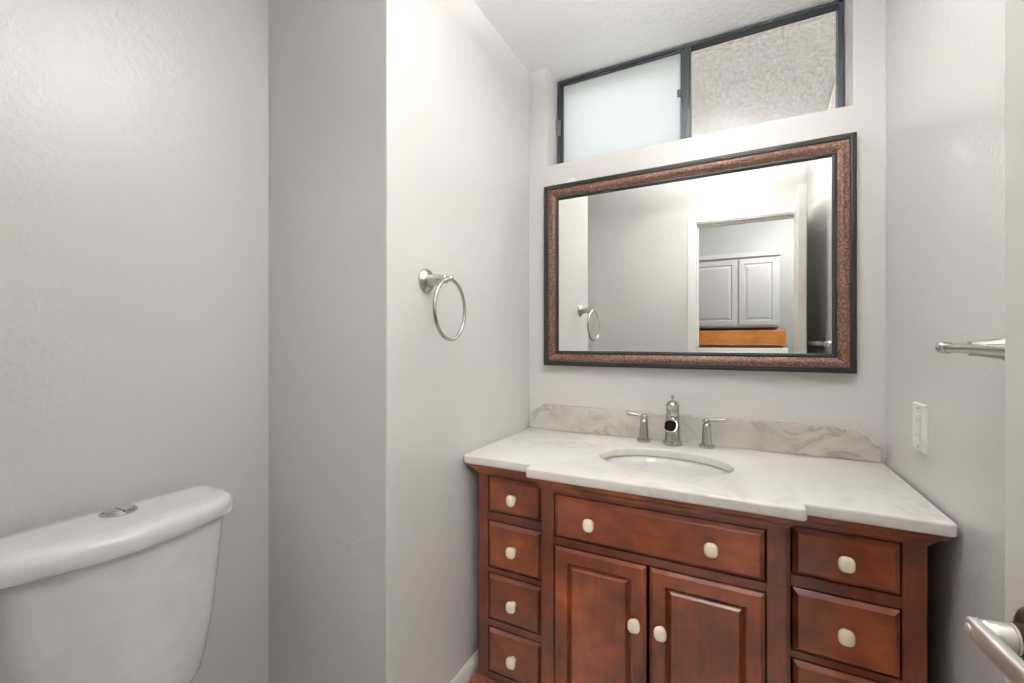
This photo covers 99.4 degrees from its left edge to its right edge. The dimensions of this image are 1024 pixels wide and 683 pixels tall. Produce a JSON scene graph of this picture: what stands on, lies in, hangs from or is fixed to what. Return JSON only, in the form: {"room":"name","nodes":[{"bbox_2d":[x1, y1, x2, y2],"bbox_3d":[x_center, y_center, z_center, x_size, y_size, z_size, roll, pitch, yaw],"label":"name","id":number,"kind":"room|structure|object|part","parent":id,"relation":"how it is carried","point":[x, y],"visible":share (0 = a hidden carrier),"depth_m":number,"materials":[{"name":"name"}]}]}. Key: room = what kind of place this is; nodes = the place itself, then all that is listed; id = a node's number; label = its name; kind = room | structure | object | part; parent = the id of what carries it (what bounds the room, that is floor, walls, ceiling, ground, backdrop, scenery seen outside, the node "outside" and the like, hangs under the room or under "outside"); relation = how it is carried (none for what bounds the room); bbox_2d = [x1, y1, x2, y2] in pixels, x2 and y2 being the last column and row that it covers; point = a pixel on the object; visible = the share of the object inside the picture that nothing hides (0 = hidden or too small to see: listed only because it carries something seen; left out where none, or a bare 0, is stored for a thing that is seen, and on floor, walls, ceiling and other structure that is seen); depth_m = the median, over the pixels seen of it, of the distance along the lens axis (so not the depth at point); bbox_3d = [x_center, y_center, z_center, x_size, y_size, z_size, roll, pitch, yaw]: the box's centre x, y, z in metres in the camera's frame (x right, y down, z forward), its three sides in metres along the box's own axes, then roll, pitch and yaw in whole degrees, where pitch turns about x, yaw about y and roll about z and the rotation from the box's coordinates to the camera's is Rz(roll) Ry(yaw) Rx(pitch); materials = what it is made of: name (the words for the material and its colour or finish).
{"room":"bathroom","nodes":[
{"label":"bathroom","id":0,"kind":"room"},
{"bbox_2d":[0,0,267,682],"bbox_3d":[-1.029,0.028,0.973,0.100,2.440,0.945,0,0,27],"label":"wall","id":1,"kind":"structure","parent":0,"point":[134,133],"depth_m":1.08,"materials":[{"name":"white paint"}]},
{"bbox_2d":[268,0,528,682],"bbox_3d":[-0.391,0.028,1.672,0.594,2.440,0.883,0,0,27],"label":"wall","id":2,"kind":"structure","parent":0,"point":[398,130],"depth_m":1.29,"materials":[{"name":"white paint"}]},
{"bbox_2d":[418,269,465,340],"bbox_3d":[-0.209,-0.108,1.267,0.100,0.215,0.182,0,0,27],"label":"towel ring","id":3,"kind":"object","parent":2,"relation":"attached to","point":[427,280],"visible":1,"depth_m":1.26,"materials":[{"name":"silver metal"}]},
{"bbox_3d":[-0.221,-0.180,1.269,0.077,0.070,0.070,0,0,27],"label":"wall post","id":4,"kind":"part","parent":3,"relation":"part of","materials":[{"name":"silver metal"}]},
{"bbox_2d":[450,648,478,682],"bbox_3d":[-0.157,1.171,1.459,0.016,0.154,0.751,0,0,27],"label":"baseboard","id":5,"kind":"structure","parent":2,"relation":"attached to","point":[471,667],"depth_m":1.47,"materials":[{"name":"white paint"}]},
{"bbox_2d":[473,0,836,81],"bbox_3d":[-0.286,-1.232,0.100,3.800,0.080,3.915,0,0,27],"label":"ceiling","id":6,"kind":"structure","parent":0,"point":[570,38],"depth_m":1.63,"materials":[{"name":"white paint"}]},
{"bbox_2d":[529,0,885,464],"bbox_3d":[0.662,0.028,1.718,1.433,2.440,0.165,0,0,27],"label":"wall","id":7,"kind":"structure","parent":0,"point":[857,401],"depth_m":1.50,"materials":[{"name":"white paint"}]},
{"bbox_2d":[544,132,856,373],"bbox_3d":[0.618,-0.293,1.629,1.074,0.790,0.032,0,0,27],"label":"mirror","id":8,"kind":"object","parent":7,"relation":"attached to","point":[746,260],"visible":1,"depth_m":1.57,"materials":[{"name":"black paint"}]},
{"bbox_2d":[557,0,843,163],"bbox_3d":[0.686,-0.976,1.762,1.058,0.420,0.052,0,0,27],"label":"window","id":9,"kind":"structure","parent":7,"relation":"in","point":[644,101],"depth_m":1.83,"materials":[{"name":"white glass"}]},
{"bbox_3d":[0.462,-0.988,1.876,0.508,0.364,0.005,0,0,27],"label":"frosted pane","id":10,"kind":"part","parent":9,"relation":"part of","materials":[{"name":"white glass"}]},
{"bbox_3d":[0.464,-0.986,1.872,0.533,0.380,0.020,0,0,27],"label":"sliding sash","id":11,"kind":"part","parent":9,"relation":"part of","materials":[{"name":"white glass"}]},
{"bbox_3d":[0.711,-0.986,1.752,0.020,0.380,0.046,0,0,27],"label":"meeting rail","id":12,"kind":"part","parent":9,"relation":"part of","materials":[{"name":"brown metal"}]},
{"bbox_2d":[530,404,880,462],"bbox_3d":[0.617,0.324,1.637,1.208,0.106,0.019,0,0,27],"label":"backsplash","id":13,"kind":"structure","parent":7,"relation":"attached to","point":[791,438],"depth_m":1.54,"materials":[{"name":"stone"}]},
{"bbox_2d":[886,0,1004,682],"bbox_3d":[0.797,0.028,0.527,0.100,2.440,1.828,0,0,27],"label":"wall","id":14,"kind":"structure","parent":0,"point":[945,59],"depth_m":0.94,"materials":[{"name":"white paint"}]},
{"bbox_2d":[912,401,927,454],"bbox_3d":[1.032,0.217,1.101,0.009,0.120,0.086,0,0,27],"label":"wall plate","id":15,"kind":"object","parent":14,"relation":"attached to","point":[919,411],"visible":1,"depth_m":1.09,"materials":[{"name":"white plastic"}]},
{"bbox_2d":[936,336,1004,360],"bbox_3d":[0.734,0.012,0.595,0.073,0.063,0.532,0,0,27],"label":"towel bar","id":16,"kind":"object","parent":14,"relation":"attached to","point":[989,348],"visible":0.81,"depth_m":0.73,"materials":[{"name":"silver metal"}]},
{"bbox_3d":[0.711,0.012,0.606,0.017,0.017,0.470,0,0,27],"label":"rail","id":17,"kind":"part","parent":16,"relation":"part of","materials":[{"name":"silver metal"}]},
{"bbox_3d":[-0.286,1.288,0.100,3.800,0.080,3.915,0,0,27],"label":"floor","id":18,"kind":"structure","parent":0,"visible":0},
{"bbox_2d":[0,485,232,682],"bbox_3d":[-0.623,0.808,0.817,0.702,0.880,0.441,0,0,27],"label":"toilet","id":19,"kind":"object","parent":18,"relation":"on","point":[123,593],"visible":1,"depth_m":0.86,"materials":[{"name":"white ceramic"}]},
{"bbox_3d":[-0.837,0.397,0.927,0.220,0.044,0.441,0,0,27],"label":"tank lid","id":20,"kind":"part","parent":19,"relation":"part of","materials":[{"name":"white ceramic"}]},
{"bbox_2d":[468,464,948,682],"bbox_3d":[0.488,0.829,1.387,1.197,0.838,0.572,0,0,27],"label":"vanity cabinet","id":21,"kind":"object","parent":18,"relation":"on","point":[578,584],"visible":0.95,"depth_m":1.12,"materials":[{"name":"brown wood"}]},
{"bbox_3d":[0.491,1.184,1.392,1.195,0.128,0.560,0,0,27],"label":"moulding","id":22,"kind":"part","parent":21,"relation":"part of","materials":[{"name":"brown wood"}]},
{"bbox_3d":[-0.002,1.023,1.385,0.033,0.037,0.029,0,0,27],"label":"knob","id":23,"kind":"part","parent":21,"relation":"part of","materials":[{"name":"beige ceramic"}]},
{"bbox_3d":[-0.002,0.846,1.385,0.033,0.037,0.029,0,0,27],"label":"knob","id":24,"kind":"part","parent":21,"relation":"part of","materials":[{"name":"beige ceramic"}]},
{"bbox_3d":[-0.002,0.673,1.385,0.033,0.037,0.029,0,0,27],"label":"knob","id":25,"kind":"part","parent":21,"relation":"part of","materials":[{"name":"beige ceramic"}]},
{"bbox_3d":[-0.002,0.507,1.385,0.033,0.037,0.029,0,0,27],"label":"knob","id":26,"kind":"part","parent":21,"relation":"part of","materials":[{"name":"beige ceramic"}]},
{"bbox_3d":[0.084,1.023,1.553,0.191,0.146,0.349,0,0,27],"label":"drawer","id":27,"kind":"part","parent":21,"relation":"part of","materials":[{"name":"brown wood"}]},
{"bbox_3d":[0.084,0.846,1.553,0.191,0.148,0.349,0,0,27],"label":"drawer","id":28,"kind":"part","parent":21,"relation":"part of","materials":[{"name":"brown wood"}]},
{"bbox_3d":[0.084,0.673,1.553,0.191,0.150,0.349,0,0,27],"label":"drawer","id":29,"kind":"part","parent":21,"relation":"part of","materials":[{"name":"brown wood"}]},
{"bbox_3d":[0.084,0.507,1.553,0.191,0.112,0.349,0,0,27],"label":"drawer","id":30,"kind":"part","parent":21,"relation":"part of","materials":[{"name":"brown wood"}]},
{"bbox_3d":[0.216,0.516,1.222,0.033,0.037,0.029,0,0,27],"label":"knob","id":31,"kind":"part","parent":21,"relation":"part of","materials":[{"name":"beige ceramic"}]},
{"bbox_3d":[0.246,0.852,1.234,0.264,0.492,0.024,0,0,27],"label":"cabinet door","id":32,"kind":"part","parent":21,"relation":"part of","materials":[{"name":"brown wood"}]},
{"bbox_3d":[0.327,0.761,1.164,0.033,0.037,0.029,0,0,27],"label":"knob","id":33,"kind":"part","parent":21,"relation":"part of","materials":[{"name":"beige ceramic"}]},
{"bbox_3d":[0.377,0.516,1.188,0.539,0.121,0.059,0,0,27],"label":"drawer","id":34,"kind":"part","parent":21,"relation":"part of","materials":[{"name":"brown wood"}]},
{"bbox_3d":[0.387,0.761,1.133,0.033,0.037,0.029,0,0,27],"label":"knob","id":35,"kind":"part","parent":21,"relation":"part of","materials":[{"name":"beige ceramic"}]},
{"bbox_3d":[0.490,0.852,1.108,0.268,0.492,0.024,0,0,27],"label":"cabinet door","id":36,"kind":"part","parent":21,"relation":"part of","materials":[{"name":"brown wood"}]},
{"bbox_3d":[0.490,0.426,1.391,1.197,0.032,0.561,0,0,27],"label":"crown moulding","id":37,"kind":"part","parent":21,"relation":"part of","materials":[{"name":"brown wood"}]},
{"bbox_2d":[464,428,957,536],"bbox_3d":[0.491,0.393,1.389,1.221,0.030,0.576,0,0,27],"label":"countertop","id":38,"kind":"structure","parent":21,"relation":"on","point":[774,484],"depth_m":1.22,"materials":[{"name":"white stone"}]},
{"bbox_2d":[603,456,728,475],"bbox_3d":[0.482,0.486,1.387,0.456,0.156,0.331,0,0,27],"label":"sink","id":39,"kind":"object","parent":38,"relation":"in","point":[664,465],"visible":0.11,"depth_m":1.52,"materials":[{"name":"white ceramic"}]},
{"bbox_2d":[626,395,726,448],"bbox_3d":[0.585,0.288,1.573,0.347,0.180,0.111,0,0,27],"label":"faucet","id":40,"kind":"object","parent":38,"relation":"on","point":[672,421],"visible":1,"depth_m":1.57,"materials":[{"name":"silver metal"}]},
{"bbox_3d":[0.477,0.280,1.653,0.082,0.022,0.023,0,0,27],"label":"lever","id":41,"kind":"part","parent":40,"relation":"part of","materials":[{"name":"silver metal"}]},
{"bbox_3d":[0.499,0.333,1.642,0.052,0.090,0.052,0,0,27],"label":"handle","id":42,"kind":"part","parent":40,"relation":"part of","materials":[{"name":"silver metal"}]},
{"bbox_3d":[0.569,0.293,1.556,0.045,0.048,0.067,0,0,27],"label":"spout","id":43,"kind":"part","parent":40,"relation":"part of","materials":[{"name":"silver metal"}]},
{"bbox_3d":[0.589,0.297,1.594,0.069,0.162,0.069,0,0,27],"label":"spout","id":44,"kind":"part","parent":40,"relation":"part of","materials":[{"name":"silver metal"}]},
{"bbox_3d":[0.694,0.333,1.548,0.052,0.090,0.052,0,0,27],"label":"handle","id":45,"kind":"part","parent":40,"relation":"part of","materials":[{"name":"silver metal"}]},
{"bbox_3d":[0.715,0.280,1.537,0.082,0.022,0.023,0,0,27],"label":"lever","id":46,"kind":"part","parent":40,"relation":"part of","materials":[{"name":"silver metal"}]},
{"bbox_3d":[0.494,0.516,1.078,0.033,0.037,0.029,0,0,27],"label":"knob","id":47,"kind":"part","parent":21,"relation":"part of","materials":[{"name":"beige ceramic"}]},
{"bbox_3d":[0.849,0.846,1.158,0.201,0.148,0.349,0,0,27],"label":"drawer","id":48,"kind":"part","parent":21,"relation":"part of","materials":[{"name":"brown wood"}]},
{"bbox_3d":[0.849,0.673,1.158,0.201,0.150,0.349,0,0,27],"label":"drawer","id":49,"kind":"part","parent":21,"relation":"part of","materials":[{"name":"brown wood"}]},
{"bbox_3d":[0.849,0.507,1.158,0.201,0.112,0.349,0,0,27],"label":"drawer","id":50,"kind":"part","parent":21,"relation":"part of","materials":[{"name":"brown wood"}]},
{"bbox_3d":[0.762,0.673,0.991,0.033,0.037,0.029,0,0,27],"label":"knob","id":51,"kind":"part","parent":21,"relation":"part of","materials":[{"name":"beige ceramic"}]},
{"bbox_3d":[0.762,0.507,0.991,0.033,0.037,0.029,0,0,27],"label":"knob","id":52,"kind":"part","parent":21,"relation":"part of","materials":[{"name":"beige ceramic"}]},
{"bbox_3d":[-0.407,0.028,0.188,1.727,2.440,0.120,0,0,27],"label":"wall","id":53,"kind":"structure","parent":0,"visible":0},
{"bbox_2d":[964,0,1023,682],"bbox_3d":[0.450,0.204,0.209,0.101,2.063,0.712,0,0,23],"label":"door","id":54,"kind":"structure","parent":53,"relation":"in","point":[1002,643],"depth_m":0.51,"materials":[{"name":"white paint"}]},
{"bbox_3d":[0.501,0.325,0.433,0.017,0.024,0.139,0,0,19],"label":"lever","id":55,"kind":"part","parent":54,"relation":"part of","materials":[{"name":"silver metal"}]},
{"label":"outside","id":56,"kind":"structure","parent":0,"visible":0},
{"bbox_2d":[691,11,835,136],"bbox_3d":[1.468,-0.802,2.843,9.000,5.100,0.200,0,0,27],"label":"wall","id":57,"kind":"structure","parent":56,"point":[787,71],"depth_m":2.68,"materials":[{"name":"beige paint"}]},
{"bbox_2d":[827,80,835,109],"bbox_3d":[2.035,-1.284,2.426,0.510,0.463,0.022,0,0,27],"label":"trim","id":58,"kind":"structure","parent":57,"relation":"attached to","point":[832,102],"depth_m":2.51,"materials":[{"name":"white paint"}]}
]}

